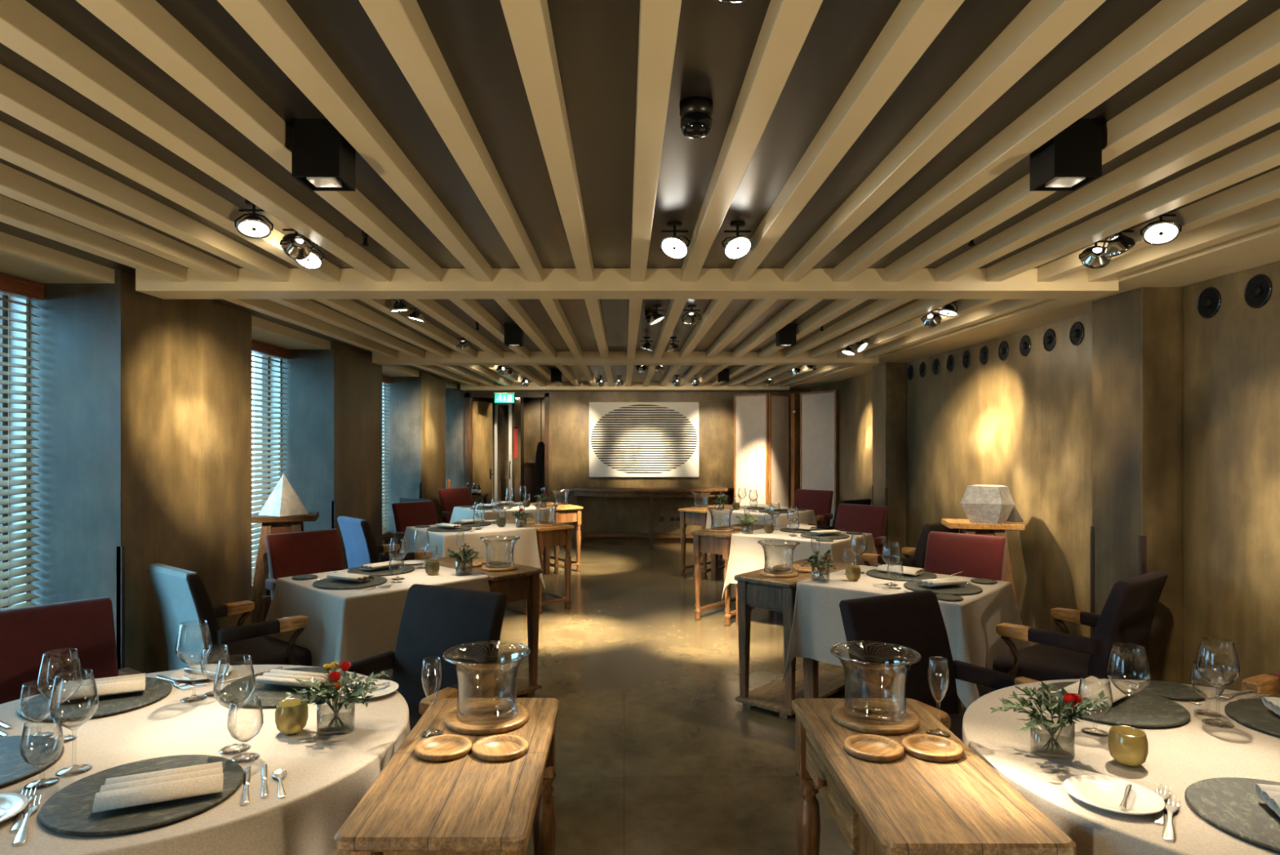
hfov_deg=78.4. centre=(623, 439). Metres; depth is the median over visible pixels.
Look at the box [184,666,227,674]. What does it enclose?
knife
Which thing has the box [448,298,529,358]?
rafter
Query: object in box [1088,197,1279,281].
rafter
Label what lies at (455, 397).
reveal
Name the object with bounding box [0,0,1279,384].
ceiling
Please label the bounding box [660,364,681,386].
rafter
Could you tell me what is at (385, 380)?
blind
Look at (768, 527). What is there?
candle holder
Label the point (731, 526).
wooden coaster
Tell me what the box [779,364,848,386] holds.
rafter
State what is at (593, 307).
rafter
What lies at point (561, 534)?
serving table
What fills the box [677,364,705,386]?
rafter
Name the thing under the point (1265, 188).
rafter
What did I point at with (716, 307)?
rafter
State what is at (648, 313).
spotlight
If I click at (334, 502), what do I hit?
trim
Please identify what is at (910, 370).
air vent
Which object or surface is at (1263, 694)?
fork
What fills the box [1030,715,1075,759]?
glass vase
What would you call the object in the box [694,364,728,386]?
rafter
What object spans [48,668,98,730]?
bowl
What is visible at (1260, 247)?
soffit
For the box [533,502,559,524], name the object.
bucket
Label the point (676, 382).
spotlight
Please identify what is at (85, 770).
wine glass
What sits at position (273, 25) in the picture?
rafter
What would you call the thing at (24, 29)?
rafter
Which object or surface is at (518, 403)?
pillar
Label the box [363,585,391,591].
spoon
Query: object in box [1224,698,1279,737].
placemat
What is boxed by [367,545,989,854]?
floor
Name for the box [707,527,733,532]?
wooden coaster
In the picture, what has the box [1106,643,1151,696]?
bowl
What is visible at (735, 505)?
candle holder
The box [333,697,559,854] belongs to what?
serving table
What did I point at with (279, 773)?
spoon
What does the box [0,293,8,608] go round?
window
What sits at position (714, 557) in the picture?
dining table
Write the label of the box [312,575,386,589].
placemat
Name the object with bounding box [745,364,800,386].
rafter
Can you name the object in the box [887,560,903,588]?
wine glass
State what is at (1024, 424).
wall
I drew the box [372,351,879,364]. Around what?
cross beam
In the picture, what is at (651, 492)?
console table
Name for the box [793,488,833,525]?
armchair
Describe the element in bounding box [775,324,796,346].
recessed light
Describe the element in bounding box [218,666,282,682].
knife
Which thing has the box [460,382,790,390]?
cross beam
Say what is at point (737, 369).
rafter
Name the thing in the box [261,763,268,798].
knife
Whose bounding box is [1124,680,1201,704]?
knife
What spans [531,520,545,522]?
wooden coaster
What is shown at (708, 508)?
bucket
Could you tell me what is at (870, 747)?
wooden coaster
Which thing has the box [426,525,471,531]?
placemat
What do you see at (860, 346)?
spotlight
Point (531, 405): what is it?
wall
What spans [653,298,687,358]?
rafter
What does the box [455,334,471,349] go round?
spotlight
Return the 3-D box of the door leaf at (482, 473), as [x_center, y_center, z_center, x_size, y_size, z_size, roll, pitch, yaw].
[-2.122,0.490,11.900,0.102,2.120,0.545,0,0,18]
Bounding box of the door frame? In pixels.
[464,392,549,502]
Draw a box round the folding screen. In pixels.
[733,390,838,525]
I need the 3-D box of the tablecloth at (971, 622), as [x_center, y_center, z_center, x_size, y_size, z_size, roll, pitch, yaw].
[1.588,1.049,4.267,1.022,0.530,1.074,0,0,42]
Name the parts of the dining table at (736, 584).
leg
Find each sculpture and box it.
[257,473,308,516]
[960,484,1014,523]
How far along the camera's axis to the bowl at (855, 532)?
4.60 m
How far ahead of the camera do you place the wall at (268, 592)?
6.33 m
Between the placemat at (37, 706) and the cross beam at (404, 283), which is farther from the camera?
the cross beam at (404, 283)
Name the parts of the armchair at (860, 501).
armrest, backrest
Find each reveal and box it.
[28,269,120,668]
[280,341,333,530]
[384,371,421,554]
[445,388,464,488]
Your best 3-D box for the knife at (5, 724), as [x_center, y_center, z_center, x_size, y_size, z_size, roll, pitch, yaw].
[-1.761,0.780,2.188,0.233,0.006,0.019,0,0,32]
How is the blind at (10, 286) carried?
hanging from the soffit at (20, 258)
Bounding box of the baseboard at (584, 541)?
[572,537,693,545]
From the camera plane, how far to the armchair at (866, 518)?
7.38 m
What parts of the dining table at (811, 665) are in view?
leg, leg, leg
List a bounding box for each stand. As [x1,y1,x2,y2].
[251,511,319,622]
[941,518,1024,611]
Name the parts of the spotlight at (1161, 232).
stem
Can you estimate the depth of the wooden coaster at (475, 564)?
4.85 m
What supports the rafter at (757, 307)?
attached to the ceiling
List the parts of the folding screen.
panel, panel frame, panel frame, panel, post, panel, panel frame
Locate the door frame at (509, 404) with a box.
[494,402,511,502]
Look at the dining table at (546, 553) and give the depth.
9.01 m
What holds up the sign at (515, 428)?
attached to the pillar at (518, 403)
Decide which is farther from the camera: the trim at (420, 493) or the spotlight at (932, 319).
the trim at (420, 493)
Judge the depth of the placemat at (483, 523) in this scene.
7.19 m
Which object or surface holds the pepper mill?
on the side table at (484, 495)
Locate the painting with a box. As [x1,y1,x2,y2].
[589,401,698,476]
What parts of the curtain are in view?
rod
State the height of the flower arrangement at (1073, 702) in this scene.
0.145 m
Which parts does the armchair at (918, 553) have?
armrest, backrest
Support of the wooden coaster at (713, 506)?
on the serving table at (688, 516)
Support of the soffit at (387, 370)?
attached to the ceiling
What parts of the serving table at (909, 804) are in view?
leg, knob, drawer, leg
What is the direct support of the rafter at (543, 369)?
attached to the ceiling
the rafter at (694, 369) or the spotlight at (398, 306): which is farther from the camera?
the rafter at (694, 369)
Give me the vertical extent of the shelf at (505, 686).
0.053 m
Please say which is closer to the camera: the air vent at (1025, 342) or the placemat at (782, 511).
the air vent at (1025, 342)
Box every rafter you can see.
[0,0,390,281]
[0,63,339,281]
[0,120,288,281]
[0,162,237,281]
[0,195,186,281]
[75,0,440,281]
[217,0,492,281]
[222,298,398,358]
[267,298,424,358]
[313,298,451,358]
[358,0,542,281]
[358,298,477,358]
[403,298,503,358]
[412,364,477,386]
[435,364,494,386]
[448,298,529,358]
[459,364,511,386]
[483,364,528,386]
[493,298,555,358]
[500,0,594,281]
[507,364,546,386]
[531,364,562,386]
[539,298,582,358]
[555,364,579,386]
[579,364,596,386]
[584,298,608,358]
[603,364,613,386]
[626,298,642,358]
[626,364,633,386]
[630,0,681,281]
[643,364,657,386]
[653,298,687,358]
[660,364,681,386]
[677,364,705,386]
[680,0,822,281]
[680,298,733,358]
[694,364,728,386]
[706,298,777,358]
[711,364,753,386]
[728,364,777,386]
[732,0,964,281]
[732,298,822,358]
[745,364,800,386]
[758,298,868,358]
[762,364,824,386]
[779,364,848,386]
[782,0,1106,281]
[784,298,913,358]
[810,298,959,358]
[834,0,1248,281]
[836,298,1004,358]
[863,298,1048,358]
[884,8,1279,281]
[935,79,1279,281]
[986,129,1279,281]
[1037,167,1279,281]
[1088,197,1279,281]
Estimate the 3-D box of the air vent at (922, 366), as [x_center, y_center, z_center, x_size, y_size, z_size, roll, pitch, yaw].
[2.730,-0.640,7.184,0.020,0.146,0.146,0,0,0]
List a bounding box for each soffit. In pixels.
[0,231,115,283]
[251,315,330,349]
[382,364,418,376]
[445,380,457,388]
[790,223,1279,388]
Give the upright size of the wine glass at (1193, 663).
0.142 m
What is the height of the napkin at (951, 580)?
0.026 m
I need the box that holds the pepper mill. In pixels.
[447,479,450,488]
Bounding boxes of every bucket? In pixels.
[442,640,530,725]
[480,534,519,568]
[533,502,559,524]
[551,489,571,505]
[689,490,711,507]
[706,507,735,529]
[757,539,799,574]
[830,640,921,725]
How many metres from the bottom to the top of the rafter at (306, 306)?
0.066 m
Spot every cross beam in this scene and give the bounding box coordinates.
[135,268,1118,298]
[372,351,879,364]
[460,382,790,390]
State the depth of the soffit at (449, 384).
11.09 m
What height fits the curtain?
2.310 m
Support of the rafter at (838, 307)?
attached to the ceiling
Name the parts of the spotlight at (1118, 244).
stem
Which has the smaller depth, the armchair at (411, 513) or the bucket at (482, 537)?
the bucket at (482, 537)
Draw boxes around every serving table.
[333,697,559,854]
[422,555,542,697]
[506,518,573,613]
[529,502,582,573]
[678,504,745,578]
[690,523,777,625]
[733,559,857,718]
[791,697,1075,854]
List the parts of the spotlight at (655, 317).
stem, ceiling plate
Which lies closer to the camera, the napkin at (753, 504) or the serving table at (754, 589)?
the serving table at (754, 589)
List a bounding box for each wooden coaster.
[414,733,471,761]
[444,700,528,734]
[459,561,482,567]
[471,733,528,761]
[474,558,495,564]
[481,563,518,571]
[521,520,535,524]
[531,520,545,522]
[533,521,558,526]
[551,503,570,506]
[691,506,710,509]
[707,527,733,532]
[710,505,721,507]
[721,524,737,528]
[732,526,746,529]
[759,568,798,577]
[777,563,800,569]
[794,566,817,573]
[831,700,919,734]
[844,733,904,761]
[902,733,964,761]
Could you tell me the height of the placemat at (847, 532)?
0.010 m
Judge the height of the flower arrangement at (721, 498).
0.163 m
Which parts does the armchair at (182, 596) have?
backrest, armrest, armrest, seat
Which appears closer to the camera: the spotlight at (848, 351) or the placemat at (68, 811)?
the placemat at (68, 811)
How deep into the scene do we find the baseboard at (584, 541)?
11.49 m
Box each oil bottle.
[471,483,476,494]
[475,483,480,495]
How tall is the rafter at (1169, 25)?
0.066 m
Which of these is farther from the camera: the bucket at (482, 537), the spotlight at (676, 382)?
the spotlight at (676, 382)
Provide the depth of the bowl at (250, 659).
1.97 m
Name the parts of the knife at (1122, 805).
handle, blade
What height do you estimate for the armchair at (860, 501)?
0.928 m
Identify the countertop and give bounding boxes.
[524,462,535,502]
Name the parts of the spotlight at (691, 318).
stem, ceiling plate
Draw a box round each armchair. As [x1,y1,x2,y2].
[0,595,142,703]
[146,563,311,670]
[265,528,376,678]
[331,583,506,730]
[337,515,431,568]
[391,500,438,553]
[399,497,439,523]
[438,487,473,523]
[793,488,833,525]
[796,498,871,529]
[835,502,887,564]
[839,589,1039,740]
[860,521,959,568]
[924,530,1006,693]
[992,569,1168,689]
[1241,671,1279,695]
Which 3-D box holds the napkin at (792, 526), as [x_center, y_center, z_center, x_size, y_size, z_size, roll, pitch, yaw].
[1.529,0.749,6.733,0.121,0.026,0.236,0,0,-44]
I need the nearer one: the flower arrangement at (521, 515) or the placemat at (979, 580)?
the placemat at (979, 580)
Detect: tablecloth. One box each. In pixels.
[0,664,410,854]
[265,562,503,670]
[399,521,545,589]
[449,503,559,553]
[705,505,817,528]
[721,525,880,599]
[782,564,1031,708]
[961,678,1279,854]
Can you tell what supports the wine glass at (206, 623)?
on the tablecloth at (326, 776)
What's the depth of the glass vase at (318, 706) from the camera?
2.10 m
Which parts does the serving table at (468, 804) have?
leg, leg, leg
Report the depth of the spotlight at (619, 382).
9.91 m
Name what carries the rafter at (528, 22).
attached to the ceiling
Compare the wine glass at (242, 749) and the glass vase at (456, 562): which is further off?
the glass vase at (456, 562)
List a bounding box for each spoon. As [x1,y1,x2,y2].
[271,768,286,798]
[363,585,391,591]
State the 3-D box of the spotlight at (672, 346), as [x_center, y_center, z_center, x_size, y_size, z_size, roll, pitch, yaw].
[0.391,-0.751,6.218,0.102,0.117,0.113,0,0,0]
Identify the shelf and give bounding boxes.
[494,670,542,697]
[735,667,852,718]
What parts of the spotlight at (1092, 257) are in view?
stem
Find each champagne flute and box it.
[419,657,444,737]
[925,656,951,737]
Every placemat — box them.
[0,734,64,787]
[17,676,172,721]
[38,754,244,835]
[219,666,352,707]
[291,573,317,579]
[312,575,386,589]
[346,564,414,576]
[414,524,430,527]
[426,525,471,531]
[451,521,491,526]
[470,506,504,509]
[490,503,519,506]
[745,506,765,509]
[758,509,794,513]
[779,527,824,533]
[800,532,849,539]
[815,537,833,542]
[845,531,862,534]
[866,568,937,581]
[903,580,982,595]
[935,593,963,600]
[969,577,997,584]
[1036,681,1190,728]
[1137,680,1206,701]
[1184,777,1279,853]
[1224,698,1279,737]
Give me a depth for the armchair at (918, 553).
5.86 m
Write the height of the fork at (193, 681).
0.008 m
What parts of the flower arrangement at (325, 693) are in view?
flower, flower, flower, flower, flower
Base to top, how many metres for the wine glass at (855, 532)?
0.230 m
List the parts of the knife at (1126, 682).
handle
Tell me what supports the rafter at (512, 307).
attached to the ceiling
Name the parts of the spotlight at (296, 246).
stem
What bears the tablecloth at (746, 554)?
on the dining table at (736, 584)
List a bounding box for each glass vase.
[316,699,355,735]
[455,559,472,575]
[515,517,526,527]
[742,523,753,533]
[811,565,829,582]
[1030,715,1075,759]
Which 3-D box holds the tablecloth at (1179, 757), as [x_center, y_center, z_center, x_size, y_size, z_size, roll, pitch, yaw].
[1.589,1.065,1.924,1.413,0.562,1.516,0,0,0]
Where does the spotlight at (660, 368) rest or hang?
attached to the ceiling
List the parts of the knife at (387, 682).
handle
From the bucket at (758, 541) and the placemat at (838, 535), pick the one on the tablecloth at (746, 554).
the placemat at (838, 535)
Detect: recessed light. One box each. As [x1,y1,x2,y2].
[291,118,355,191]
[504,324,523,346]
[551,368,562,382]
[717,368,728,382]
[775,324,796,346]
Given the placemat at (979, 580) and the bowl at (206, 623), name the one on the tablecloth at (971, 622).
the placemat at (979, 580)
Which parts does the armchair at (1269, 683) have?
armrest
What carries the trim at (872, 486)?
attached to the pillar at (889, 379)
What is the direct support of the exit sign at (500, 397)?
hanging from the cross beam at (549, 385)
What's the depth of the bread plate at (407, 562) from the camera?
4.95 m
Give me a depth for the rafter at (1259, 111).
2.26 m
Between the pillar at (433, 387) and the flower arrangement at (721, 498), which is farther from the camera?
the pillar at (433, 387)
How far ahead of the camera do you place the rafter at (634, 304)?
5.08 m
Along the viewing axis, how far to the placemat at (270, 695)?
2.40 m
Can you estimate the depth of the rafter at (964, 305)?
5.35 m
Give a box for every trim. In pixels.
[116,545,124,670]
[331,500,335,528]
[382,533,391,540]
[419,482,422,498]
[871,485,873,505]
[884,487,888,564]
[1090,525,1093,637]
[1137,534,1146,680]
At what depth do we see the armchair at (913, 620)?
3.03 m
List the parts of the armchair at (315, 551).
armrest, backrest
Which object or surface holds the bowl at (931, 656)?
on the champagne flute at (927, 730)
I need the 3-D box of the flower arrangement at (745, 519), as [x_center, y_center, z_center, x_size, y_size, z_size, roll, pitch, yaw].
[1.040,0.690,6.534,0.220,0.161,0.161,0,0,0]
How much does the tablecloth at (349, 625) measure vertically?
0.530 m
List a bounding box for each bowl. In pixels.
[36,648,83,703]
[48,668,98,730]
[175,619,212,666]
[213,653,256,711]
[421,657,441,702]
[842,548,857,564]
[849,532,866,555]
[881,541,901,565]
[928,656,949,705]
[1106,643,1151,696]
[1195,636,1240,688]
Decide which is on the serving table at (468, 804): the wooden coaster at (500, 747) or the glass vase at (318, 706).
the wooden coaster at (500, 747)
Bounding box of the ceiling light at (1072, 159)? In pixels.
[1030,118,1102,191]
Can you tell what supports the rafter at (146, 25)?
attached to the ceiling
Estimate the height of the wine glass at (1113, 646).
0.230 m
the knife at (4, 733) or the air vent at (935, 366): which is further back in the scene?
the air vent at (935, 366)
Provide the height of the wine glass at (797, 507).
0.230 m
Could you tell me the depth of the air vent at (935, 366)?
6.86 m
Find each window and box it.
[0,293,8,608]
[8,296,28,606]
[251,352,270,506]
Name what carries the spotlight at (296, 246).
attached to the ceiling
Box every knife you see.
[0,720,12,728]
[0,728,9,736]
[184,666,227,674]
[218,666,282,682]
[240,765,250,805]
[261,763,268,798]
[332,681,390,695]
[355,583,393,590]
[949,570,964,576]
[1119,783,1131,809]
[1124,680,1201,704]
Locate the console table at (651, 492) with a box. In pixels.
[568,487,733,549]
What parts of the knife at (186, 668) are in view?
handle, blade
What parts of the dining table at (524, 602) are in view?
leg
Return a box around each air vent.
[907,364,913,380]
[919,361,925,377]
[932,358,939,374]
[946,354,954,371]
[962,350,970,368]
[979,345,988,364]
[998,340,1008,360]
[1019,334,1031,356]
[1043,328,1056,351]
[1069,321,1084,345]
[1196,286,1221,318]
[1244,274,1272,308]
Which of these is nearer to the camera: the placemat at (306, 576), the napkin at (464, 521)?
the placemat at (306, 576)
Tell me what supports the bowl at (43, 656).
on the wine glass at (65, 740)
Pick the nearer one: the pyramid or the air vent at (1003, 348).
the pyramid
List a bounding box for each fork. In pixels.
[9,786,36,832]
[13,793,41,845]
[155,674,193,688]
[182,675,207,684]
[1153,782,1170,824]
[1162,792,1179,842]
[1211,688,1253,700]
[1228,693,1270,702]
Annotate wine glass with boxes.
[19,678,57,737]
[19,715,63,789]
[36,648,83,742]
[48,668,98,776]
[175,619,212,702]
[200,644,230,696]
[213,653,256,754]
[226,695,263,763]
[388,537,406,579]
[388,555,404,582]
[413,529,429,568]
[490,499,501,524]
[786,506,799,535]
[842,548,857,574]
[849,532,866,573]
[881,541,901,585]
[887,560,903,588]
[1077,675,1112,736]
[1106,643,1151,724]
[1190,659,1226,716]
[1195,636,1240,728]
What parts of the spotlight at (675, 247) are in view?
stem, ceiling plate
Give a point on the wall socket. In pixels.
(660, 517)
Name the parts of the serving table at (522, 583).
leg, leg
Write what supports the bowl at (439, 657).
on the champagne flute at (426, 735)
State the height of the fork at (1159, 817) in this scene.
0.008 m
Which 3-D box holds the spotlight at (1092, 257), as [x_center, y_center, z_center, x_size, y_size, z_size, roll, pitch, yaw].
[1.856,-0.739,3.080,0.118,0.141,0.092,0,0,0]
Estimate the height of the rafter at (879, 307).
0.066 m
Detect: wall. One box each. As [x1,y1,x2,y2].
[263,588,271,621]
[457,384,810,537]
[472,397,544,503]
[810,261,1279,697]
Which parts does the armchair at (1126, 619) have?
seat, armrest, armrest, backrest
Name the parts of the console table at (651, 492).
leg, leg, leg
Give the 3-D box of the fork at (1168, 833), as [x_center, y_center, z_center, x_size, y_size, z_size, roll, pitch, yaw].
[1.131,0.780,1.623,0.030,0.008,0.234,0,0,36]
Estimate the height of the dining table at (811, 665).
0.761 m
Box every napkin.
[48,672,146,702]
[92,760,223,812]
[255,668,341,688]
[326,571,374,581]
[359,560,403,569]
[435,522,464,528]
[456,518,484,523]
[476,503,497,506]
[492,500,514,504]
[751,503,773,506]
[764,506,787,510]
[786,523,817,529]
[808,529,840,534]
[875,564,924,574]
[915,577,968,586]
[1057,675,1133,709]
[1254,782,1279,816]
[1262,696,1279,715]
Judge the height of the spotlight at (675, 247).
0.128 m
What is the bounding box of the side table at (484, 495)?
[471,493,488,503]
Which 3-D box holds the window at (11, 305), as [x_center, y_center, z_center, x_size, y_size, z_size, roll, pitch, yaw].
[-2.945,0.370,4.402,0.210,2.360,1.355,0,0,0]
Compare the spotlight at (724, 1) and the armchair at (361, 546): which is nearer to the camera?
the spotlight at (724, 1)
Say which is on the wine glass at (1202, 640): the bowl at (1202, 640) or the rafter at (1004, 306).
the bowl at (1202, 640)
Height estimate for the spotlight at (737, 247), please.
0.129 m
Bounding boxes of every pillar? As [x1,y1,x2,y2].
[120,270,251,673]
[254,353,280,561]
[333,342,382,568]
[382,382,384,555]
[421,371,445,523]
[514,397,524,502]
[872,362,906,557]
[1092,287,1182,683]
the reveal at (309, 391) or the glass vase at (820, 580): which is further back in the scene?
the reveal at (309, 391)
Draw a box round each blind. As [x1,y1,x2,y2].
[0,272,44,609]
[251,339,290,587]
[382,374,391,535]
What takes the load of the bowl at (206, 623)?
on the wine glass at (206, 623)
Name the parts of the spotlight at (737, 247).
stem, ceiling plate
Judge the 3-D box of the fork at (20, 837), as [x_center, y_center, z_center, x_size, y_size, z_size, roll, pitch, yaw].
[-1.229,0.780,1.614,0.030,0.008,0.234,0,0,-31]
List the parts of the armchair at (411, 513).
armrest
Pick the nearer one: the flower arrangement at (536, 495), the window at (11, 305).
the window at (11, 305)
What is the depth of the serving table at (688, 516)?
8.90 m
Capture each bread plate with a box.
[0,791,28,822]
[169,663,232,680]
[337,679,399,697]
[404,560,424,564]
[484,519,496,522]
[1063,774,1165,814]
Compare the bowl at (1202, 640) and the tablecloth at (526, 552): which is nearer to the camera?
the bowl at (1202, 640)
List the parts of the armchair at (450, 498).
armrest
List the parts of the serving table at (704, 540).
leg, leg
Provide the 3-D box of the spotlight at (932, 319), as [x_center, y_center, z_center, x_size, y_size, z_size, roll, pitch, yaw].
[1.845,-0.739,4.701,0.111,0.142,0.098,0,0,0]
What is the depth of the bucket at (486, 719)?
2.17 m
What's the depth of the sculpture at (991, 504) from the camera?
5.26 m
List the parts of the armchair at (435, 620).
armrest, seat, backrest, armrest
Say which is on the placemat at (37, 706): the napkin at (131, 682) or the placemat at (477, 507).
the napkin at (131, 682)
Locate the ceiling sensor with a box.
[679,96,712,139]
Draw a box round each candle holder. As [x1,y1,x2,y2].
[275,697,308,734]
[425,560,439,575]
[496,517,506,526]
[523,499,529,506]
[732,502,739,510]
[764,523,773,533]
[845,564,860,581]
[1107,724,1148,767]
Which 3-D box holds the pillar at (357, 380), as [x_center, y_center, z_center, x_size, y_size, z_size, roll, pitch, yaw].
[-2.620,0.370,7.144,0.440,2.360,1.293,0,0,0]
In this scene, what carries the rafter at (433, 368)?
attached to the ceiling
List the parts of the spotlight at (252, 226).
ceiling plate, stem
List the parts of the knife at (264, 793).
blade, handle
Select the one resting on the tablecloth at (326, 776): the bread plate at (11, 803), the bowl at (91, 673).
the bread plate at (11, 803)
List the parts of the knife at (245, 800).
handle, blade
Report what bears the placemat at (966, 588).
on the tablecloth at (971, 622)
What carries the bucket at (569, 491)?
on the wooden coaster at (557, 504)
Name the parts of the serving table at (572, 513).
leg, leg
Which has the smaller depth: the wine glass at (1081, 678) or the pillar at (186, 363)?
the wine glass at (1081, 678)
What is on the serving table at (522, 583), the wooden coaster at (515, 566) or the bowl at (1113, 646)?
the wooden coaster at (515, 566)
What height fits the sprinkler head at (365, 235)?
0.070 m
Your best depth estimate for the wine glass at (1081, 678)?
2.09 m
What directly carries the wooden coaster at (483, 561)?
on the serving table at (522, 583)
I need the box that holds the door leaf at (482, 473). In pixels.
[472,400,493,505]
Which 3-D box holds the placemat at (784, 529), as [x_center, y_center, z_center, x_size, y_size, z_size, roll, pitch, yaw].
[1.533,0.778,6.730,0.386,0.010,0.386,0,0,-17]
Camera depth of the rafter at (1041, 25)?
1.79 m
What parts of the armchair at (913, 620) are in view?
armrest, backrest, seat, armrest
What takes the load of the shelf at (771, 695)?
attached to the serving table at (754, 589)
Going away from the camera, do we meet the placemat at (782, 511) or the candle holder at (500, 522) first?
the candle holder at (500, 522)
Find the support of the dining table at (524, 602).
on the floor
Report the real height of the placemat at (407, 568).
0.010 m
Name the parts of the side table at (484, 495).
leg, leg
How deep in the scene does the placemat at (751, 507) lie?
8.82 m
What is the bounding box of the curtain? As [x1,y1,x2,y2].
[534,397,544,502]
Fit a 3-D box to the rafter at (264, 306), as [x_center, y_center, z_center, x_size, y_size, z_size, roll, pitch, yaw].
[-2.100,-0.778,5.560,0.069,0.066,3.260,0,0,0]
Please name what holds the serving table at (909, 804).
on the floor
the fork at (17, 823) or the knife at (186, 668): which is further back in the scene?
the knife at (186, 668)
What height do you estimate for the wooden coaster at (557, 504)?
0.016 m
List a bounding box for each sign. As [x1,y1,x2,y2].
[493,391,515,402]
[513,426,517,457]
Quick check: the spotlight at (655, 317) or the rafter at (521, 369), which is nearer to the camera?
the spotlight at (655, 317)
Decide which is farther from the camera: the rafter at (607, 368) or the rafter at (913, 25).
the rafter at (607, 368)
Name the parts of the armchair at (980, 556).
backrest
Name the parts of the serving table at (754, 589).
leg, drawer, leg, leg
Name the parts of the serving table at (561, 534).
leg, leg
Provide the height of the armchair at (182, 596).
0.934 m
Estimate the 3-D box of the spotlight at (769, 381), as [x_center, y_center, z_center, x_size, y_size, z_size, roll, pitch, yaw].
[1.832,-0.748,9.882,0.120,0.124,0.094,0,0,0]
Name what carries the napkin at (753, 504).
on the placemat at (751, 507)
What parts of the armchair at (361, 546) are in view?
backrest, armrest, armrest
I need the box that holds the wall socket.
[658,515,663,521]
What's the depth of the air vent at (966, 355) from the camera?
6.25 m
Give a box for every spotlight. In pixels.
[234,199,273,239]
[279,228,315,259]
[293,235,324,269]
[389,298,408,312]
[407,304,425,322]
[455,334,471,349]
[496,364,507,374]
[505,365,515,375]
[520,375,530,386]
[595,375,604,386]
[614,375,623,386]
[638,364,648,372]
[640,337,653,351]
[644,310,656,324]
[648,304,665,325]
[654,364,666,373]
[660,221,690,259]
[666,337,679,351]
[671,375,681,386]
[681,304,701,324]
[690,375,699,386]
[718,0,749,3]
[721,221,751,259]
[764,377,773,384]
[791,365,800,376]
[805,364,816,369]
[841,344,854,355]
[856,338,868,352]
[920,308,942,328]
[937,301,958,316]
[1078,240,1111,268]
[1102,230,1136,257]
[1140,213,1182,245]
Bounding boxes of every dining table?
[522,528,536,614]
[542,546,550,574]
[711,553,718,579]
[736,583,782,626]
[804,657,996,714]
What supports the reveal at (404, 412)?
attached to the pillar at (433, 387)
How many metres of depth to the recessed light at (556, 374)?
8.99 m
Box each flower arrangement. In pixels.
[284,661,389,727]
[445,542,479,572]
[510,507,533,525]
[533,493,550,505]
[713,494,728,508]
[735,512,759,531]
[801,548,837,578]
[990,680,1111,750]
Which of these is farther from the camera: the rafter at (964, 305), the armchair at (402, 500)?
the armchair at (402, 500)
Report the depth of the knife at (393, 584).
4.12 m
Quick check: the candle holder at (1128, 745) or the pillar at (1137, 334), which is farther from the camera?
the pillar at (1137, 334)
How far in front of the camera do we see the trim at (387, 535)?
9.13 m
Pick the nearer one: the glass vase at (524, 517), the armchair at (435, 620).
the armchair at (435, 620)
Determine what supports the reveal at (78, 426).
attached to the pillar at (186, 363)
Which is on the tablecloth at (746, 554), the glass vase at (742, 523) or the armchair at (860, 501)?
the glass vase at (742, 523)
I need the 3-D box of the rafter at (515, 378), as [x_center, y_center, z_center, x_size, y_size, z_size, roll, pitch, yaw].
[-1.379,-0.778,9.240,0.069,0.066,3.640,0,0,0]
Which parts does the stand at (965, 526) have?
leg, leg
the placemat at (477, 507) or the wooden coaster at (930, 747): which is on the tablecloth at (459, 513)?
the placemat at (477, 507)
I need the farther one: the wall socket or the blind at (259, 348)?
the wall socket
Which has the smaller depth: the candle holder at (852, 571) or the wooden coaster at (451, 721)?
the wooden coaster at (451, 721)
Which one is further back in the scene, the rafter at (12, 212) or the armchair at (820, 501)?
the armchair at (820, 501)
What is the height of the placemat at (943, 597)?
0.010 m
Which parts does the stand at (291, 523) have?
leg, leg, leg, leg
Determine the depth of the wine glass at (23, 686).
2.07 m
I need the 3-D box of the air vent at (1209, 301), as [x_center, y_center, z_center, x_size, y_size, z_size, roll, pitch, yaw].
[2.730,-0.640,3.670,0.020,0.146,0.146,0,0,0]
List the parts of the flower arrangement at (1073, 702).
flower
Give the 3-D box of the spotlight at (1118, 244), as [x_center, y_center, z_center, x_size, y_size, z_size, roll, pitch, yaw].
[1.859,-0.745,2.943,0.110,0.129,0.095,0,0,36]
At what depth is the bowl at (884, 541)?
4.22 m
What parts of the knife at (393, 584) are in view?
handle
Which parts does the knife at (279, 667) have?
blade, handle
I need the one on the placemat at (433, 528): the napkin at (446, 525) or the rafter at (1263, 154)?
the napkin at (446, 525)
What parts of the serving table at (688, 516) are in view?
leg, leg, leg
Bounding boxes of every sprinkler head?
[361,229,368,246]
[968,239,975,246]
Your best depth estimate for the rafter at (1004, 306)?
5.19 m
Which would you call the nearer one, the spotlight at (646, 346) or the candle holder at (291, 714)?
the candle holder at (291, 714)

